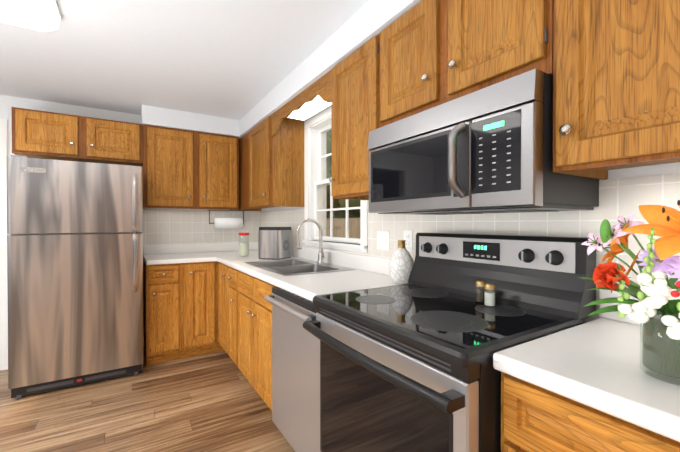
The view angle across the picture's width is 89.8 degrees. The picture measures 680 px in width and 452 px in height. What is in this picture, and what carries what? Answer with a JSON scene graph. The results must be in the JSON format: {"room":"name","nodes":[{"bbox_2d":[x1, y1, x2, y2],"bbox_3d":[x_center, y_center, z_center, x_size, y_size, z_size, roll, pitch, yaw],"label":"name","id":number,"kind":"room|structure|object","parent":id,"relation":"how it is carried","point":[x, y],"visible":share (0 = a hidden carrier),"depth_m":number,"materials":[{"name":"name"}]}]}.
{"room":"kitchen","nodes":[
{"label":"kitchen","id":0,"kind":"room"},
{"bbox_2d":[0,95,260,370],"bbox_3d":[-2.549,0.052,3.088,4.060,2.300,0.136,0,0,-32],"label":"wall","id":1,"kind":"structure","parent":0,"point":[171,226],"depth_m":3.37,"materials":[{"name":"paint"}]},
{"bbox_2d":[11,107,142,165],"bbox_3d":[-2.244,-0.749,2.990,0.880,0.355,0.368,0,0,-32],"label":"upper cabinet","id":2,"kind":"object","parent":1,"relation":"attached to","point":[48,135],"visible":1,"depth_m":2.85,"materials":[{"name":"brown wood"}]},
{"bbox_2d":[142,124,238,209],"bbox_3d":[-1.498,-0.550,3.457,0.869,0.760,0.368,0,0,-32],"label":"upper cabinet","id":3,"kind":"object","parent":1,"relation":"attached to","point":[185,169],"visible":0.98,"depth_m":3.30,"materials":[{"name":"brown wood"}]},
{"bbox_2d":[209,210,245,228],"bbox_3d":[-1.220,-0.071,3.678,0.380,0.199,0.116,0,0,-32],"label":"paper towel holder","id":4,"kind":"object","parent":3,"relation":"attached to","point":[227,223],"visible":1,"depth_m":3.64,"materials":[{"name":"grey paper"}]},
{"bbox_2d":[0,346,294,451],"bbox_3d":[-2.314,1.260,2.003,4.900,0.100,10.000,0,0,-32],"label":"floor","id":5,"kind":"structure","parent":0,"point":[211,402],"depth_m":2.19,"materials":[{"name":"laminate"}]},
{"bbox_2d":[7,155,143,399],"bbox_3d":[-2.086,0.359,2.791,0.800,1.692,0.803,0,0,-32],"label":"refrigerator","id":6,"kind":"object","parent":5,"relation":"on","point":[75,268],"visible":1,"depth_m":2.49,"materials":[{"name":"grey metal"}]},
{"bbox_2d":[143,259,223,364],"bbox_3d":[-1.275,0.763,3.432,1.201,0.873,0.652,0,0,-32],"label":"base cabinet","id":7,"kind":"object","parent":5,"relation":"on","point":[180,310],"visible":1,"depth_m":3.03,"materials":[{"name":"brown wood"}]},
{"bbox_2d":[143,243,210,264],"bbox_3d":[-1.557,0.256,3.258,0.543,0.140,0.645,0,0,-32],"label":"countertop","id":8,"kind":"structure","parent":7,"relation":"on","point":[153,254],"depth_m":3.41,"materials":[{"name":"laminate"}]},
{"bbox_2d":[218,263,276,410],"bbox_3d":[-0.504,0.769,2.716,0.652,0.873,1.475,0,0,-32],"label":"base cabinet","id":9,"kind":"object","parent":5,"relation":"on","point":[244,324],"visible":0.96,"depth_m":2.39,"materials":[{"name":"brown wood"}]},
{"bbox_2d":[211,241,398,301],"bbox_3d":[-0.520,0.260,2.732,0.660,0.140,2.636,0,0,-32],"label":"countertop","id":10,"kind":"structure","parent":9,"relation":"on","point":[369,272],"depth_m":2.12,"materials":[{"name":"laminate"}]},
{"bbox_2d":[238,233,248,255],"bbox_3d":[-0.914,0.174,3.246,0.100,0.221,0.098,0,0,-32],"label":"canister","id":11,"kind":"object","parent":10,"relation":"on","point":[244,249],"visible":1,"depth_m":3.21,"materials":[{"name":"clear glass"}]},
{"bbox_2d":[258,227,291,259],"bbox_3d":[-0.574,0.147,3.043,0.224,0.278,0.240,0,0,23],"label":"toaster","id":12,"kind":"object","parent":10,"relation":"on","point":[274,243],"visible":1,"depth_m":2.94,"materials":[{"name":"metal"}]},
{"bbox_2d":[244,218,354,275],"bbox_3d":[-0.327,0.203,2.475,0.500,0.518,0.810,0,0,-32],"label":"sink","id":13,"kind":"object","parent":10,"relation":"in","point":[289,267],"visible":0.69,"depth_m":2.50,"materials":[{"name":"metal"}]},
{"bbox_2d":[389,240,413,283],"bbox_3d":[0.321,0.184,1.777,0.132,0.222,0.132,0,0,-32],"label":"vase","id":14,"kind":"object","parent":10,"relation":"on","point":[401,262],"visible":0.94,"depth_m":1.73,"materials":[{"name":"ceramic"}]},
{"bbox_2d":[343,283,408,291],"bbox_3d":[0.041,0.316,1.891,0.420,0.040,0.617,0,0,-32],"label":"countertop","id":15,"kind":"structure","parent":9,"relation":"on","point":[368,286],"depth_m":1.66,"materials":[{"name":"laminate"}]},
{"bbox_2d":[264,287,316,451],"bbox_3d":[-0.003,0.777,1.831,0.656,0.869,0.543,0,0,-32],"label":"dishwasher","id":16,"kind":"object","parent":5,"relation":"on","point":[293,380],"visible":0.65,"depth_m":1.66,"materials":[{"name":"grey metal"}]},
{"bbox_2d":[303,233,595,451],"bbox_3d":[0.337,0.627,1.260,0.724,1.178,0.760,0,0,-32],"label":"range","id":17,"kind":"object","parent":5,"relation":"on","point":[409,367],"visible":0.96,"depth_m":1.11,"materials":[{"name":"black metal"}]},
{"bbox_2d":[475,281,485,302],"bbox_3d":[0.537,0.250,1.299,0.042,0.079,0.041,0,0,-32],"label":"shaker","id":18,"kind":"object","parent":17,"relation":"on","point":[479,296],"visible":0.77,"depth_m":1.29,"materials":[{"name":"clear glass"}]},
{"bbox_2d":[484,283,495,306],"bbox_3d":[0.545,0.250,1.240,0.042,0.079,0.041,0,0,-32],"label":"shaker","id":19,"kind":"object","parent":17,"relation":"on","point":[489,298],"visible":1,"depth_m":1.23,"materials":[{"name":"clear glass"}]},
{"bbox_2d":[501,372,679,451],"bbox_3d":[0.840,0.784,0.636,0.576,0.872,0.817,0,0,-32],"label":"base cabinet","id":20,"kind":"object","parent":5,"relation":"on","point":[534,418],"visible":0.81,"depth_m":0.69,"materials":[{"name":"brown wood"}]},
{"bbox_2d":[493,289,679,441],"bbox_3d":[1.022,0.278,0.326,0.592,0.140,1.534,0,0,-32],"label":"countertop","id":21,"kind":"structure","parent":20,"relation":"on","point":[596,363],"depth_m":0.73,"materials":[{"name":"laminate"}]},
{"bbox_2d":[577,200,679,385],"bbox_3d":[0.667,0.117,0.687,0.234,0.372,0.324,0,0,-32],"label":"flower vase","id":22,"kind":"object","parent":21,"relation":"on","point":[655,310],"visible":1,"depth_m":0.68,"materials":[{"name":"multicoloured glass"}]},
{"bbox_2d":[0,0,368,119],"bbox_3d":[-2.314,-1.140,1.985,4.900,0.100,10.000,0,0,-32],"label":"ceiling","id":23,"kind":"structure","parent":0,"point":[235,59],"depth_m":2.13,"materials":[{"name":"paint"}]},
{"bbox_2d":[0,0,60,30],"bbox_3d":[-1.880,-1.039,1.290,1.244,0.090,0.484,0,0,-32],"label":"ceiling light","id":24,"kind":"object","parent":23,"relation":"attached to","point":[42,15],"visible":1,"depth_m":1.62,"materials":[{"name":"white"}]},
{"bbox_2d":[141,0,421,138],"bbox_3d":[0.081,-1.000,1.241,1.224,0.168,5.800,0,0,-32],"label":"soffit","id":25,"kind":"structure","parent":0,"point":[365,23],"depth_m":2.25,"materials":[{"name":"paint"}]},
{"bbox_2d":[272,70,330,135],"bbox_3d":[-0.298,-0.834,2.421,0.020,0.178,0.994,0,0,-32],"label":"window valance","id":26,"kind":"object","parent":25,"relation":"attached to","point":[321,87],"visible":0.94,"depth_m":2.31,"materials":[{"name":"brown wood"}]},
{"bbox_2d":[287,95,330,120],"bbox_3d":[-0.196,-0.905,2.531,0.210,0.040,0.720,0,0,-32],"label":"recessed light","id":27,"kind":"object","parent":25,"relation":"in","point":[315,106],"visible":0.43,"depth_m":2.59,"materials":[{"name":"white"}]},
{"bbox_2d":[261,106,679,321],"bbox_3d":[0.675,0.064,1.573,0.195,2.300,6.120,0,0,-32],"label":"wall","id":28,"kind":"structure","parent":0,"point":[625,192],"depth_m":1.43,"materials":[{"name":"tile"}]},
{"bbox_2d":[239,115,303,210],"bbox_3d":[-0.775,-0.550,3.420,0.368,0.760,1.196,0,0,-32],"label":"upper cabinet","id":29,"kind":"object","parent":28,"relation":"attached to","point":[271,171],"visible":0.85,"depth_m":2.96,"materials":[{"name":"brown wood"}]},
{"bbox_2d":[314,123,359,243],"bbox_3d":[0.010,-0.358,2.663,0.075,0.964,0.756,0,0,-32],"label":"window","id":30,"kind":"structure","parent":28,"relation":"in","point":[321,181],"depth_m":2.84,"materials":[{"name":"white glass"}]},
{"bbox_2d":[329,33,380,199],"bbox_3d":[0.189,-0.539,1.876,0.368,0.760,0.444,0,0,-32],"label":"upper cabinet","id":31,"kind":"object","parent":28,"relation":"attached to","point":[355,97],"depth_m":1.77,"materials":[{"name":"brown wood"}]},
{"bbox_2d":[377,231,389,250],"bbox_3d":[0.263,0.090,2.094,0.010,0.116,0.116,0,0,-32],"label":"switch plate","id":32,"kind":"object","parent":28,"relation":"attached to","point":[383,240],"visible":1,"depth_m":2.08,"materials":[{"name":"white plastic"}]},
{"bbox_2d":[404,230,412,250],"bbox_3d":[0.380,0.081,1.907,0.009,0.116,0.072,0,0,-32],"label":"electrical outlet plate","id":33,"kind":"object","parent":28,"relation":"attached to","point":[408,236],"visible":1,"depth_m":1.90,"materials":[{"name":"white plastic"}]},
{"bbox_2d":[380,0,553,126],"bbox_3d":[0.511,-0.676,1.359,0.368,0.478,0.766,0,0,-32],"label":"upper cabinet","id":34,"kind":"object","parent":28,"relation":"attached to","point":[434,53],"visible":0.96,"depth_m":1.22,"materials":[{"name":"brown wood"}]},
{"bbox_2d":[368,69,598,214],"bbox_3d":[0.470,-0.243,1.337,0.461,0.382,0.756,0,0,-32],"label":"microwave","id":35,"kind":"object","parent":34,"relation":"attached to","point":[488,149],"visible":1,"depth_m":1.09,"materials":[{"name":"silver metal"}]},
{"bbox_2d":[553,0,679,175],"bbox_3d":[0.866,-0.546,0.820,0.337,0.730,0.519,0,0,-32],"label":"upper cabinet","id":36,"kind":"object","parent":28,"relation":"attached to","point":[616,84],"depth_m":0.83,"materials":[{"name":"brown wood"}]},
{"label":"outside","id":37,"kind":"structure","parent":0,"visible":0},
{"bbox_3d":[5.508,1.673,22.213,29.830,0.020,48.000,0,0,-32],"label":"ground","id":38,"kind":"structure","parent":37,"visible":0},
{"bbox_2d":[326,218,359,238],"bbox_3d":[-2.092,0.692,16.299,0.060,2.030,18.027,0,0,-32],"label":"fence","id":39,"kind":"object","parent":38,"relation":"on","point":[356,221],"depth_m":12.68,"materials":[{"name":"brown wood"}]},
{"bbox_2d":[326,130,359,218],"bbox_3d":[0.461,-3.166,22.609,9.174,9.652,17.750,0,0,-32],"label":"tree","id":40,"kind":"object","parent":38,"relation":"on","point":[351,204],"depth_m":18.23,"materials":[{"name":"green plant"}]}
]}

